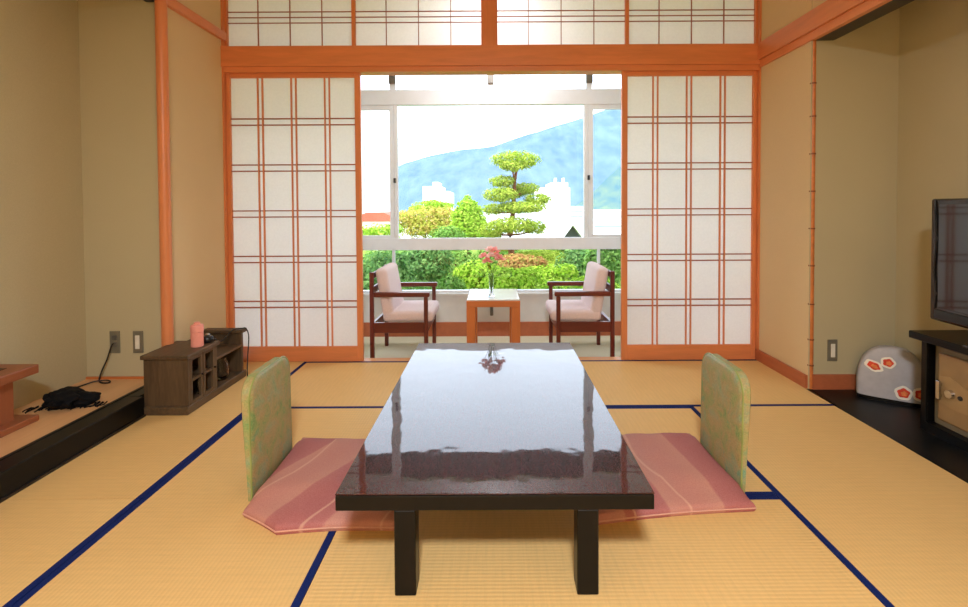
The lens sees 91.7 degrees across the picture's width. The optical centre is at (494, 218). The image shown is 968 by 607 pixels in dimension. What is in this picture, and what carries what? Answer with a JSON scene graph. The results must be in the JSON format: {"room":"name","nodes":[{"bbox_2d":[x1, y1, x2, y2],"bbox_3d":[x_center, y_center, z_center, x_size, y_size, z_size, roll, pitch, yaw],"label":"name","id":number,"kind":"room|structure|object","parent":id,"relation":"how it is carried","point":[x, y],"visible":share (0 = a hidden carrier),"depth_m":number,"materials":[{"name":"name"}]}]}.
{"room":"traditional dwelling","nodes":[
{"label":"traditional dwelling","id":0,"kind":"room"},
{"bbox_2d":[0,379,143,457],"bbox_3d":[-2.449,1.146,1.814,0.470,0.120,2.577,0,1,0],"label":"floor","id":1,"kind":"structure","parent":0,"point":[49,421],"depth_m":2.58,"materials":[{"name":"wood"}]},
{"bbox_2d":[0,364,38,437],"bbox_3d":[-2.547,0.927,2.133,0.273,0.302,0.725,0,1,0],"label":"wooden stand","id":2,"kind":"object","parent":1,"relation":"on","point":[9,373],"visible":1,"depth_m":2.40,"materials":[{"name":"orange wood"}]},
{"bbox_2d":[22,386,107,413],"bbox_3d":[-2.410,1.018,2.679,0.385,0.094,0.223,0,1,0],"label":"cloth bundle","id":3,"kind":"object","parent":1,"relation":"on","point":[69,397],"visible":1,"depth_m":2.64,"materials":[{"name":"black fabric"}]},
{"bbox_2d":[0,0,225,408],"bbox_3d":[-2.471,-0.376,0.942,0.642,3.200,5.900,0,1,0],"label":"wall","id":4,"kind":"structure","parent":0,"point":[80,255],"depth_m":3.06,"materials":[{"name":"beige paint"}]},
{"bbox_2d":[0,385,143,498],"bbox_3d":[-2.153,1.143,1.805,0.127,0.123,2.560,0,1,0],"label":"alcove step","id":5,"kind":"structure","parent":4,"relation":"attached to","point":[21,466],"depth_m":2.32,"materials":[{"name":"black paint"}]},
{"bbox_2d":[0,414,145,502],"bbox_3d":[-2.098,1.201,1.667,0.037,0.012,2.280,0,1,0],"label":"trim","id":6,"kind":"structure","parent":4,"relation":"attached to","point":[6,497],"depth_m":2.29,"materials":[{"name":"brown wood"}]},
{"bbox_2d":[109,331,119,352],"bbox_3d":[-2.494,0.814,3.090,0.068,0.146,0.011,0,1,0],"label":"wall socket","id":7,"kind":"object","parent":4,"relation":"attached to","point":[114,336],"visible":1,"depth_m":3.09,"materials":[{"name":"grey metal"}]},
{"bbox_2d":[77,343,113,386],"bbox_3d":[-2.565,0.941,2.946,0.112,0.238,0.324,0,1,29],"label":"cord","id":8,"kind":"object","parent":7,"relation":"hanging from","point":[98,380],"visible":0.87,"depth_m":3.05,"materials":[{"name":"black plastic"}]},
{"bbox_2d":[86,376,143,378],"bbox_3d":[-2.415,1.050,3.096,0.540,0.015,0.010,0,1,0],"label":"baseboard","id":9,"kind":"structure","parent":4,"relation":"attached to","point":[92,377],"depth_m":3.09,"materials":[{"name":"orange wood"}]},
{"bbox_2d":[133,331,143,352],"bbox_3d":[-2.341,0.813,3.088,0.068,0.146,0.014,0,1,0],"label":"light switch","id":10,"kind":"object","parent":4,"relation":"attached to","point":[138,347],"visible":1,"depth_m":3.09,"materials":[{"name":"grey plastic"}]},
{"bbox_2d":[154,0,173,346],"bbox_3d":[-2.131,-0.123,3.042,0.068,2.600,0.068,0,1,0],"label":"wooden post","id":11,"kind":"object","parent":4,"relation":"attached to","point":[160,6],"depth_m":3.02,"materials":[{"name":"brown wood"}]},
{"bbox_2d":[167,0,225,40],"bbox_3d":[-2.143,-1.378,0.855,0.028,0.065,5.770,0,1,0],"label":"trim","id":12,"kind":"structure","parent":4,"relation":"attached to","point":[174,5],"depth_m":3.36,"materials":[{"name":"brown wood"}]},
{"bbox_2d":[220,0,229,327],"bbox_3d":[-2.146,-0.440,3.784,0.012,3.200,0.095,0,1,0],"label":"trim","id":13,"kind":"structure","parent":4,"relation":"attached to","point":[222,3],"depth_m":3.75,"materials":[{"name":"brown wood"}]},
{"bbox_2d":[226,73,363,360],"bbox_3d":[-1.602,-0.005,3.795,1.072,2.325,0.032,0,1,0],"label":"door","id":14,"kind":"structure","parent":4,"relation":"in","point":[294,140],"depth_m":3.80,"materials":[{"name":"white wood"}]},
{"bbox_2d":[483,0,495,44],"bbox_3d":[-0.038,-1.709,3.758,0.100,0.681,0.110,0,1,0],"label":"trim","id":15,"kind":"structure","parent":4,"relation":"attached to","point":[489,6],"depth_m":3.71,"materials":[{"name":"brown wood"}]},
{"bbox_2d":[221,44,759,75],"bbox_3d":[-0.029,-1.269,3.771,4.285,0.201,0.125,0,1,0],"label":"wooden beam","id":16,"kind":"structure","parent":4,"relation":"attached to","point":[567,59],"depth_m":3.71,"materials":[{"name":"brown wood"}]},
{"bbox_2d":[243,357,744,361],"bbox_3d":[-0.009,1.199,3.840,4.270,0.100,0.085,0,1,0],"label":"trim","id":17,"kind":"structure","parent":4,"relation":"attached to","point":[580,358],"depth_m":3.81,"materials":[{"name":"brown wood"}]},
{"bbox_2d":[363,292,620,321],"bbox_3d":[-0.002,-0.402,4.972,5.000,3.250,0.240,0,1,0],"label":"wall","id":18,"kind":"structure","parent":0,"point":[452,306],"depth_m":4.90,"materials":[{"name":"paint"}]},
{"bbox_2d":[361,75,620,292],"bbox_3d":[-0.003,-0.523,4.932,4.800,2.605,0.075,0,1,0],"label":"window","id":19,"kind":"structure","parent":18,"relation":"attached to","point":[591,99],"depth_m":4.91,"materials":[{"name":"metal"}]},
{"bbox_2d":[364,321,620,336],"bbox_3d":[0.006,1.153,4.896,4.800,0.146,0.015,0,1,0],"label":"baseboard","id":20,"kind":"structure","parent":18,"relation":"attached to","point":[442,328],"depth_m":4.89,"materials":[{"name":"brown wood"}]},
{"bbox_2d":[364,336,620,357],"bbox_3d":[0.006,1.285,4.482,5.000,0.100,1.194,0,1,0],"label":"floor","id":21,"kind":"structure","parent":0,"point":[583,346],"depth_m":4.65,"materials":[{"name":"carpet"}]},
{"bbox_2d":[369,262,438,357],"bbox_3d":[-0.793,0.834,4.289,0.535,0.819,0.590,0,1,0],"label":"armchair","id":22,"kind":"object","parent":21,"relation":"on","point":[400,315],"visible":0.96,"depth_m":4.04,"materials":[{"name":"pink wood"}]},
{"bbox_2d":[376,262,403,313],"bbox_3d":[-0.940,0.659,4.285,0.170,0.468,0.490,0,1,0],"label":"cushion","id":23,"kind":"object","parent":22,"relation":"on","point":[388,279],"depth_m":4.07,"materials":[{"name":"fabric"}]},
{"bbox_2d":[383,300,438,321],"bbox_3d":[-0.743,0.841,4.289,0.435,0.100,0.496,0,1,0],"label":"seat cushion","id":24,"kind":"object","parent":22,"relation":"on","point":[404,310],"depth_m":4.06,"materials":[{"name":"fabric"}]},
{"bbox_2d":[466,289,519,342],"bbox_3d":[-0.005,0.964,4.292,0.460,0.550,0.540,0,1,0],"label":"side table","id":25,"kind":"object","parent":21,"relation":"on","point":[476,298],"visible":0.73,"depth_m":4.02,"materials":[{"name":"orange wood"}]},
{"bbox_2d":[488,274,493,296],"bbox_3d":[-0.024,0.591,4.154,0.060,0.200,0.060,0,1,0],"label":"vase","id":26,"kind":"object","parent":25,"relation":"on","point":[491,276],"visible":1,"depth_m":4.14,"materials":[{"name":"clear glass"}]},
{"bbox_2d":[479,246,505,273],"bbox_3d":[-0.019,0.448,4.138,0.267,0.409,0.151,0,1,0],"label":"flower bouquet","id":27,"kind":"object","parent":26,"relation":"in","point":[491,253],"visible":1,"depth_m":4.13,"materials":[{"name":"pink plant"}]},
{"bbox_2d":[546,261,614,356],"bbox_3d":[0.762,0.826,4.289,0.535,0.819,0.590,0,1,0],"label":"armchair","id":28,"kind":"object","parent":21,"relation":"on","point":[585,314],"visible":0.94,"depth_m":4.04,"materials":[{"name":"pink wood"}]},
{"bbox_2d":[546,300,600,320],"bbox_3d":[0.712,0.833,4.289,0.435,0.100,0.496,0,1,0],"label":"seat cushion","id":29,"kind":"object","parent":28,"relation":"on","point":[571,310],"depth_m":4.06,"materials":[{"name":"fabric"}]},
{"bbox_2d":[581,261,607,312],"bbox_3d":[0.906,0.649,4.285,0.170,0.468,0.490,0,1,0],"label":"cushion","id":30,"kind":"object","parent":28,"relation":"on","point":[596,275],"depth_m":4.07,"materials":[{"name":"fabric"}]},
{"bbox_2d":[759,0,967,388],"bbox_3d":[2.457,-0.375,0.942,0.682,3.250,5.900,0,1,0],"label":"wall","id":31,"kind":"structure","parent":0,"point":[892,90],"depth_m":3.15,"materials":[{"name":"beige paint"}]},
{"bbox_2d":[621,71,756,359],"bbox_3d":[1.568,-0.021,3.795,1.080,2.325,0.032,0,1,0],"label":"door","id":32,"kind":"structure","parent":31,"relation":"in","point":[689,138],"depth_m":3.80,"materials":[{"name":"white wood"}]},
{"bbox_2d":[755,0,761,348],"bbox_3d":[2.112,-0.461,3.784,0.012,3.200,0.095,0,1,0],"label":"trim","id":33,"kind":"structure","parent":31,"relation":"attached to","point":[759,1],"depth_m":3.75,"materials":[{"name":"brown wood"}]},
{"bbox_2d":[755,349,807,387],"bbox_3d":[2.118,1.102,3.490,0.016,0.088,0.610,0,1,0],"label":"baseboard","id":34,"kind":"structure","parent":31,"relation":"attached to","point":[791,373],"depth_m":3.44,"materials":[{"name":"brown wood"}]},
{"bbox_2d":[807,40,816,388],"bbox_3d":[2.138,-0.015,3.161,0.039,2.336,0.039,0,1,0],"label":"trim","id":35,"kind":"structure","parent":31,"relation":"attached to","point":[814,82],"depth_m":3.15,"materials":[{"name":"brown wood"}]},
{"bbox_2d":[758,0,891,66],"bbox_3d":[2.108,-1.224,0.859,0.052,0.185,5.770,0,1,0],"label":"trim","id":36,"kind":"structure","parent":31,"relation":"attached to","point":[830,15],"depth_m":3.07,"materials":[{"name":"brown wood"}]},
{"bbox_2d":[827,339,837,360],"bbox_3d":[2.280,0.889,3.164,0.068,0.146,0.014,0,1,0],"label":"light switch","id":37,"kind":"object","parent":31,"relation":"attached to","point":[832,345],"visible":1,"depth_m":3.16,"materials":[{"name":"grey plastic"}]},
{"bbox_2d":[812,374,855,389],"bbox_3d":[2.425,1.101,3.169,0.560,0.100,0.013,0,1,0],"label":"baseboard","id":38,"kind":"structure","parent":31,"relation":"attached to","point":[819,381],"depth_m":3.16,"materials":[{"name":"brown wood"}]},
{"bbox_2d":[816,0,913,40],"bbox_3d":[2.196,-1.177,1.650,0.121,0.054,2.950,0,1,0],"label":"trim","id":39,"kind":"structure","parent":31,"relation":"attached to","point":[892,5],"depth_m":2.78,"materials":[{"name":"black wood"}]},
{"bbox_2d":[807,389,967,482],"bbox_3d":[2.406,1.209,1.702,0.600,0.050,2.950,0,1,0],"label":"floor","id":40,"kind":"structure","parent":0,"point":[900,423],"depth_m":2.64,"materials":[{"name":"black wood"}]},
{"bbox_2d":[856,345,920,407],"bbox_3d":[2.525,0.985,2.983,0.356,0.340,0.126,1,2,34],"label":"cushion","id":41,"kind":"object","parent":40,"relation":"on","point":[884,373],"visible":0.83,"depth_m":2.95,"materials":[{"name":"grey fabric"}]},
{"bbox_2d":[864,359,882,371],"bbox_3d":[2.415,0.937,2.989,0.096,0.075,0.004,1,2,40],"label":"print","id":42,"kind":"object","parent":41,"relation":"attached to","point":[870,365],"depth_m":2.99},
{"bbox_2d":[881,357,895,368],"bbox_3d":[2.474,0.906,2.947,0.076,0.074,0.005,1,2,34],"label":"print","id":43,"kind":"object","parent":41,"relation":"attached to","point":[886,362],"depth_m":2.95},
{"bbox_2d":[894,386,912,399],"bbox_3d":[2.533,1.080,2.907,0.089,0.087,0.001,1,1,33],"label":"print","id":44,"kind":"object","parent":41,"relation":"on","point":[900,392],"depth_m":2.91},
{"bbox_2d":[913,388,920,401],"bbox_3d":[2.602,1.077,2.867,0.073,0.091,0.001,0,1,27],"label":"print","id":45,"kind":"object","parent":41,"relation":"on","point":[916,391],"depth_m":2.87},
{"bbox_2d":[909,330,967,451],"bbox_3d":[2.505,0.907,1.976,0.380,0.540,1.310,0,1,0],"label":"base cabinet","id":46,"kind":"object","parent":40,"relation":"on","point":[953,340],"visible":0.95,"depth_m":2.57,"materials":[{"name":"black paint"}]},
{"bbox_2d":[930,198,967,348],"bbox_3d":[2.357,0.272,1.983,0.190,0.730,1.115,0,1,3],"label":"television","id":47,"kind":"object","parent":46,"relation":"on","point":[949,241],"visible":1,"depth_m":2.42,"materials":[{"name":"black plastic"}]},
{"bbox_2d":[935,346,967,437],"bbox_3d":[2.516,0.909,2.243,0.298,0.424,0.645,0,1,0],"label":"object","id":48,"kind":"object","parent":46,"relation":"on","point":[951,367],"visible":0.94,"depth_m":2.45,"materials":[{"name":"brown wood"}]},
{"bbox_3d":[-0.019,1.273,0.913,4.250,0.120,5.770,0,1,0],"label":"floor","id":49,"kind":"structure","parent":0,"visible":0},
{"bbox_2d":[0,499,140,606],"bbox_3d":[-1.809,1.243,1.107,0.607,0.050,1.797,0,1,0],"label":"mat","id":50,"kind":"object","parent":49,"relation":"on","point":[38,536],"visible":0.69,"depth_m":1.79,"materials":[{"name":"wicker"}]},
{"bbox_2d":[7,362,306,499],"bbox_3d":[-1.809,1.204,2.902,0.607,0.050,1.787,0,1,0],"label":"mat","id":51,"kind":"object","parent":49,"relation":"on","point":[134,461],"visible":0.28,"depth_m":2.37,"materials":[{"name":"wicker"}]},
{"bbox_2d":[140,328,246,414],"bbox_3d":[-1.968,0.994,3.140,0.294,0.359,0.665,0,1,0],"label":"base cabinet","id":52,"kind":"object","parent":51,"relation":"on","point":[171,372],"visible":0.96,"depth_m":2.87,"materials":[{"name":"brown wood"}]},
{"bbox_2d":[190,321,203,347],"bbox_3d":[-1.896,0.738,3.002,0.075,0.156,0.075,0,1,0],"label":"tea canister","id":53,"kind":"object","parent":52,"relation":"on","point":[197,329],"visible":1,"depth_m":2.97,"materials":[{"name":"pink metal"}]},
{"bbox_2d":[195,379,198,393],"bbox_3d":[-1.895,1.085,3.034,0.056,0.080,0.056,0,1,0],"label":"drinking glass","id":54,"kind":"object","parent":52,"relation":"on","point":[196,381],"visible":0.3,"depth_m":3.01,"materials":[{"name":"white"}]},
{"bbox_2d":[192,366,210,376],"bbox_3d":[-1.979,0.983,2.970,0.224,0.010,0.255,0,1,0],"label":"shelf","id":55,"kind":"object","parent":52,"relation":"attached to","point":[195,372],"depth_m":3.02,"materials":[{"name":"brown wood"}]},
{"bbox_2d":[204,333,213,342],"bbox_3d":[-1.884,0.784,3.090,0.072,0.060,0.072,0,1,0],"label":"pot","id":56,"kind":"object","parent":52,"relation":"on","point":[208,338],"visible":0.84,"depth_m":3.07,"materials":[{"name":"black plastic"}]},
{"bbox_2d":[217,356,228,380],"bbox_3d":[-1.905,1.045,3.274,0.104,0.150,0.104,0,1,0],"label":"glass jug","id":57,"kind":"object","parent":52,"relation":"on","point":[222,363],"visible":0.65,"depth_m":3.24,"materials":[{"name":"glass"}]},
{"bbox_2d":[217,344,241,359],"bbox_3d":[-1.964,0.929,3.268,0.254,0.015,0.305,0,1,0],"label":"shelf","id":58,"kind":"object","parent":52,"relation":"attached to","point":[222,349],"depth_m":3.32,"materials":[{"name":"brown wood"}]},
{"bbox_2d":[213,327,248,376],"bbox_3d":[-1.855,0.981,3.288,0.115,0.373,0.339,0,1,18],"label":"cable","id":59,"kind":"object","parent":52,"relation":"on","point":[243,327],"visible":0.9,"depth_m":3.40,"materials":[{"name":"black plastic"}]},
{"bbox_2d":[12,408,382,606],"bbox_3d":[-1.054,1.219,2.007,0.897,0.050,1.797,0,1,0],"label":"mat","id":60,"kind":"object","parent":49,"relation":"on","point":[188,542],"visible":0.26,"depth_m":1.70,"materials":[{"name":"wicker"}]},
{"bbox_2d":[241,356,291,500],"bbox_3d":[-0.869,0.930,2.171,0.407,0.520,0.397,0,1,0],"label":"chair","id":61,"kind":"object","parent":60,"relation":"on","point":[266,391],"visible":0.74,"depth_m":2.10,"materials":[{"name":"fabric"}]},
{"bbox_2d":[242,437,393,534],"bbox_3d":[-0.677,1.150,2.123,0.670,0.078,0.711,0,1,0],"label":"floor cushion","id":62,"kind":"object","parent":60,"relation":"on","point":[299,495],"visible":0.66,"depth_m":1.92,"materials":[{"name":"fabric"}]},
{"bbox_2d":[290,361,408,408],"bbox_3d":[-0.599,1.188,3.352,1.807,0.050,0.887,0,1,0],"label":"mat","id":63,"kind":"object","parent":49,"relation":"on","point":[347,384],"visible":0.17,"depth_m":3.31,"materials":[{"name":"wicker"}]},
{"bbox_2d":[300,496,884,606],"bbox_3d":[0.301,1.222,1.557,1.807,0.050,0.897,0,1,0],"label":"mat","id":64,"kind":"object","parent":49,"relation":"on","point":[766,556],"visible":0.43,"depth_m":1.62,"materials":[{"name":"wicker"}]},
{"bbox_2d":[335,343,654,595],"bbox_3d":[0.003,1.017,2.320,1.012,0.329,1.666,0,1,0],"label":"table","id":65,"kind":"object","parent":64,"relation":"on","point":[463,426],"visible":1,"depth_m":1.77,"materials":[{"name":"paint"}]},
{"bbox_2d":[606,407,775,495],"bbox_3d":[0.301,1.203,2.457,1.807,0.050,0.897,0,1,0],"label":"mat","id":66,"kind":"object","parent":49,"relation":"on","point":[646,420],"visible":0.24,"depth_m":2.69,"materials":[{"name":"wicker"}]},
{"bbox_2d":[599,433,756,524],"bbox_3d":[0.720,1.143,2.155,0.676,0.078,0.686,0,1,0],"label":"floor cushion","id":67,"kind":"object","parent":66,"relation":"on","point":[684,478],"visible":0.64,"depth_m":2.00,"materials":[{"name":"fabric"}]},
{"bbox_2d":[700,353,750,492],"bbox_3d":[0.898,0.921,2.191,0.407,0.520,0.397,0,1,0],"label":"chair","id":68,"kind":"object","parent":66,"relation":"on","point":[725,388],"visible":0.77,"depth_m":2.11,"materials":[{"name":"cloth"}]},
{"bbox_2d":[580,359,834,406],"bbox_3d":[1.216,1.179,3.352,1.817,0.050,0.887,0,1,0],"label":"mat","id":69,"kind":"object","parent":49,"relation":"on","point":[619,383],"visible":0.45,"depth_m":3.25,"materials":[{"name":"wicker"}]},
{"bbox_2d":[690,406,967,606],"bbox_3d":[1.656,1.206,2.007,0.897,0.050,1.797,0,1,0],"label":"mat","id":70,"kind":"object","parent":49,"relation":"on","point":[896,519],"visible":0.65,"depth_m":1.98,"materials":[{"name":"wicker"}]},
{"bbox_3d":[-0.025,-1.950,3.768,4.270,0.200,0.080,0,1,0],"label":"wall","id":71,"kind":"structure","parent":0,"visible":0},
{"bbox_2d":[224,0,352,45],"bbox_3d":[-1.635,-1.612,3.765,1.023,0.501,0.040,0,1,0],"label":"transom window panel","id":72,"kind":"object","parent":71,"relation":"in","point":[247,22],"depth_m":3.77,"materials":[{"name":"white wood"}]},
{"bbox_2d":[353,0,482,45],"bbox_3d":[-0.606,-1.617,3.765,1.035,0.501,0.040,0,1,0],"label":"transom window panel","id":73,"kind":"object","parent":71,"relation":"in","point":[375,22],"depth_m":3.77,"materials":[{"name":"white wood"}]},
{"bbox_2d":[495,0,626,44],"bbox_3d":[0.537,-1.622,3.765,1.050,0.501,0.040,0,1,0],"label":"window","id":74,"kind":"structure","parent":71,"relation":"in","point":[518,22],"depth_m":3.77,"materials":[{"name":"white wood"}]},
{"bbox_2d":[627,0,757,43],"bbox_3d":[1.581,-1.628,3.765,1.038,0.501,0.040,0,1,0],"label":"window","id":75,"kind":"structure","parent":71,"relation":"in","point":[648,21],"depth_m":3.77,"materials":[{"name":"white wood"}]},
{"label":"outside","id":76,"kind":"structure","parent":0,"visible":0},
{"bbox_2d":[363,250,620,288],"bbox_3d":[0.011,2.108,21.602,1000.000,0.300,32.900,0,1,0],"label":"ground","id":77,"kind":"structure","parent":76,"point":[364,251],"depth_m":25.50,"materials":[{"name":"plant"}]},
{"bbox_2d":[363,223,402,237],"bbox_3d":[-4.007,1.126,16.001,1.803,1.956,1.487,0,1,0],"label":"bushy tree","id":78,"kind":"object","parent":77,"relation":"on","point":[373,230],"visible":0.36,"depth_m":15.68,"materials":[{"name":"green plant"}]},
{"bbox_2d":[363,250,417,289],"bbox_3d":[-2.092,1.386,9.072,1.246,1.724,1.093,0,1,0],"label":"shrub","id":79,"kind":"object","parent":77,"relation":"on","point":[405,269],"visible":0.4,"depth_m":8.76,"materials":[{"name":"green plant"}]},
{"bbox_2d":[366,250,429,261],"bbox_3d":[-2.698,1.381,13.566,2.126,1.542,1.730,0,1,0],"label":"shrub","id":80,"kind":"object","parent":77,"relation":"on","point":[384,251],"visible":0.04,"depth_m":13.27,"materials":[{"name":"green plant"}]},
{"bbox_2d":[367,279,431,289],"bbox_3d":[-1.517,1.627,7.620,1.094,1.299,0.828,0,1,0],"label":"shrub","id":81,"kind":"object","parent":77,"relation":"on","point":[403,288],"visible":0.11,"depth_m":7.44,"materials":[{"name":"green plant"}]},
{"bbox_2d":[399,205,454,237],"bbox_3d":[-2.747,0.733,19.003,2.747,2.595,2.438,0,1,0],"label":"bushy tree","id":82,"kind":"object","parent":77,"relation":"on","point":[419,220],"visible":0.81,"depth_m":18.37,"materials":[{"name":"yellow plant"}]},
{"bbox_2d":[402,250,454,282],"bbox_3d":[-1.491,1.360,10.213,1.314,1.719,1.074,0,1,0],"label":"shrub","id":83,"kind":"object","parent":77,"relation":"on","point":[432,269],"visible":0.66,"depth_m":9.91,"materials":[{"name":"green plant"}]},
{"bbox_2d":[408,199,454,216],"bbox_3d":[-3.210,0.460,24.063,2.334,2.924,2.040,1,1,33],"label":"bushy tree","id":84,"kind":"object","parent":77,"relation":"on","point":[428,202],"visible":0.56,"depth_m":23.60,"materials":[{"name":"green plant"}]},
{"bbox_2d":[427,225,466,252],"bbox_3d":[-1.274,1.166,13.253,1.196,1.969,1.042,0,1,0],"label":"bushy tree","id":85,"kind":"object","parent":77,"relation":"on","point":[443,233],"visible":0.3,"depth_m":13.07,"materials":[{"name":"green plant"}]},
{"bbox_2d":[436,275,466,289],"bbox_3d":[-0.801,1.641,8.615,0.603,1.222,0.517,0,1,0],"label":"shrub","id":86,"kind":"object","parent":77,"relation":"on","point":[445,284],"visible":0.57,"depth_m":8.50,"materials":[{"name":"green plant"}]},
{"bbox_2d":[444,250,477,280],"bbox_3d":[-0.966,1.426,11.392,1.290,1.532,1.058,0,1,6],"label":"shrub","id":87,"kind":"object","parent":77,"relation":"on","point":[465,258],"visible":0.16,"depth_m":11.28,"materials":[{"name":"green plant"}]},
{"bbox_2d":[447,194,486,255],"bbox_3d":[-0.820,0.667,15.028,1.335,2.880,1.396,-1,2,-42],"label":"conical tree","id":88,"kind":"object","parent":77,"relation":"on","point":[465,217],"visible":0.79,"depth_m":14.64,"materials":[{"name":"green plant"}]},
{"bbox_2d":[453,259,498,288],"bbox_3d":[-0.320,1.524,9.444,0.970,1.416,0.893,-1,1,-28],"label":"shrub","id":89,"kind":"object","parent":77,"relation":"on","point":[474,277],"visible":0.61,"depth_m":9.27,"materials":[{"name":"green plant"}]},
{"bbox_2d":[474,250,535,267],"bbox_3d":[0.464,1.441,14.254,2.247,1.361,1.915,1,1,32],"label":"shrub","id":90,"kind":"object","parent":77,"relation":"on","point":[483,251],"visible":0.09,"depth_m":13.99,"materials":[{"name":"green plant"}]},
{"bbox_2d":[484,267,545,288],"bbox_3d":[0.357,1.556,8.271,1.122,1.395,0.999,0,1,0],"label":"shrub","id":91,"kind":"object","parent":77,"relation":"on","point":[525,278],"visible":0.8,"depth_m":8.05,"materials":[{"name":"green plant"}]},
{"bbox_2d":[478,149,565,276],"bbox_3d":[0.808,0.200,11.992,2.476,3.939,1.701,0,1,-6],"label":"pine tree","id":92,"kind":"object","parent":77,"relation":"on","point":[513,192],"visible":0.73,"depth_m":11.76,"materials":[{"name":"green plant"}]},
{"bbox_2d":[497,252,548,269],"bbox_3d":[0.651,1.492,10.524,1.230,1.420,1.056,0,1,0],"label":"shrub","id":93,"kind":"object","parent":77,"relation":"on","point":[517,260],"visible":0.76,"depth_m":10.25,"materials":[{"name":"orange plant"}]},
{"bbox_2d":[529,263,579,288],"bbox_3d":[1.130,1.558,9.438,1.178,1.332,0.896,0,1,0],"label":"shrub","id":94,"kind":"object","parent":77,"relation":"on","point":[568,273],"visible":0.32,"depth_m":9.27,"materials":[{"name":"green plant"}]},
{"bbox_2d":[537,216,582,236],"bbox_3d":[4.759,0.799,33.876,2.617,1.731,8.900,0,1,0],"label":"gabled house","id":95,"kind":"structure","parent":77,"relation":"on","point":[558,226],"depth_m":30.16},
{"bbox_2d":[544,249,591,259],"bbox_3d":[2.089,1.365,13.491,1.539,1.528,1.415,0,1,0],"label":"shrub","id":96,"kind":"object","parent":77,"relation":"on","point":[559,250],"visible":0.1,"depth_m":13.03,"materials":[{"name":"green plant"}]},
{"bbox_2d":[553,249,588,276],"bbox_3d":[1.833,1.416,10.311,1.080,1.569,0.873,0,1,0],"label":"shrub","id":97,"kind":"object","parent":77,"relation":"on","point":[578,256],"visible":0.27,"depth_m":10.12,"materials":[{"name":"green plant"}]},
{"bbox_2d":[562,275,620,288],"bbox_3d":[1.598,1.601,7.647,1.025,1.320,0.917,0,1,0],"label":"shrub","id":98,"kind":"object","parent":77,"relation":"on","point":[581,278],"visible":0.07,"depth_m":7.60,"materials":[{"name":"green plant"}]},
{"bbox_2d":[582,249,620,283],"bbox_3d":[2.123,1.299,8.930,0.909,1.859,0.784,0,1,0],"label":"shrub","id":99,"kind":"object","parent":77,"relation":"on","point":[607,256],"visible":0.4,"depth_m":8.67,"materials":[{"name":"green plant"}]},
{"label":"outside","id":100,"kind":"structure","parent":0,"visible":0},
{"bbox_2d":[400,212,620,237],"bbox_3d":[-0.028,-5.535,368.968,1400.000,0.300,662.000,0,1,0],"label":"town","id":101,"kind":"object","parent":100,"point":[531,216],"depth_m":94.99,"materials":[{"name":"concrete"}]},
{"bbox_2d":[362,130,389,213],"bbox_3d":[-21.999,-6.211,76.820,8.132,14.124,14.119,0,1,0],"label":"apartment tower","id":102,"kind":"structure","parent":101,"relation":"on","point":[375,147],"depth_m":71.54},
{"bbox_2d":[362,212,409,236],"bbox_3d":[-10.125,0.469,44.020,4.681,2.093,8.426,0,1,0],"label":"house","id":103,"kind":"structure","parent":101,"relation":"on","point":[380,218],"depth_m":39.80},
{"bbox_2d":[423,182,453,210],"bbox_3d":[-19.780,-6.934,169.878,8.851,11.454,20.017,0,1,0],"label":"hotel","id":104,"kind":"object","parent":101,"relation":"on","point":[436,191],"visible":0.64,"depth_m":159.88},
{"bbox_2d":[524,219,551,224],"bbox_3d":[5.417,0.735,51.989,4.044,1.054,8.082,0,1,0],"label":"long hall","id":105,"kind":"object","parent":101,"relation":"on","point":[546,221],"visible":0.1,"depth_m":50.80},
{"bbox_2d":[535,178,569,214],"bbox_3d":[19.432,-7.187,159.875,9.574,12.007,20.016,0,1,0],"label":"hotel","id":106,"kind":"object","parent":101,"relation":"on","point":[559,192],"visible":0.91,"depth_m":149.90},
{"bbox_2d":[559,206,582,217],"bbox_3d":[20.120,-1.632,116.901,5.992,2.784,14.187,0,1,0],"label":"office block","id":107,"kind":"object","parent":101,"relation":"on","point":[565,211],"visible":0.7,"depth_m":110.02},
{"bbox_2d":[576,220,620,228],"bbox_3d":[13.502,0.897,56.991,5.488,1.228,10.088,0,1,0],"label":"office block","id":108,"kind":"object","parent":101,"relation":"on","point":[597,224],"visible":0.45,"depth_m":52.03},
{"bbox_2d":[582,210,620,219],"bbox_3d":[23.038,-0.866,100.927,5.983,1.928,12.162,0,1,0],"label":"office block","id":109,"kind":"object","parent":101,"relation":"on","point":[597,214],"visible":0.83,"depth_m":95.00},
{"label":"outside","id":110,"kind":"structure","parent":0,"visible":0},
{"bbox_2d":[574,166,620,209],"bbox_3d":[-0.133,-26.594,239.473,672.000,47.907,160.000,0,1,0],"label":"hillside","id":111,"kind":"structure","parent":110,"point":[607,196],"depth_m":219.31,"materials":[{"name":"blue"}]},
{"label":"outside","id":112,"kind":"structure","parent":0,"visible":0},
{"bbox_2d":[399,110,620,211],"bbox_3d":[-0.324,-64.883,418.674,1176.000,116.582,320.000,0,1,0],"label":"mountain","id":113,"kind":"structure","parent":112,"point":[461,173],"depth_m":343.54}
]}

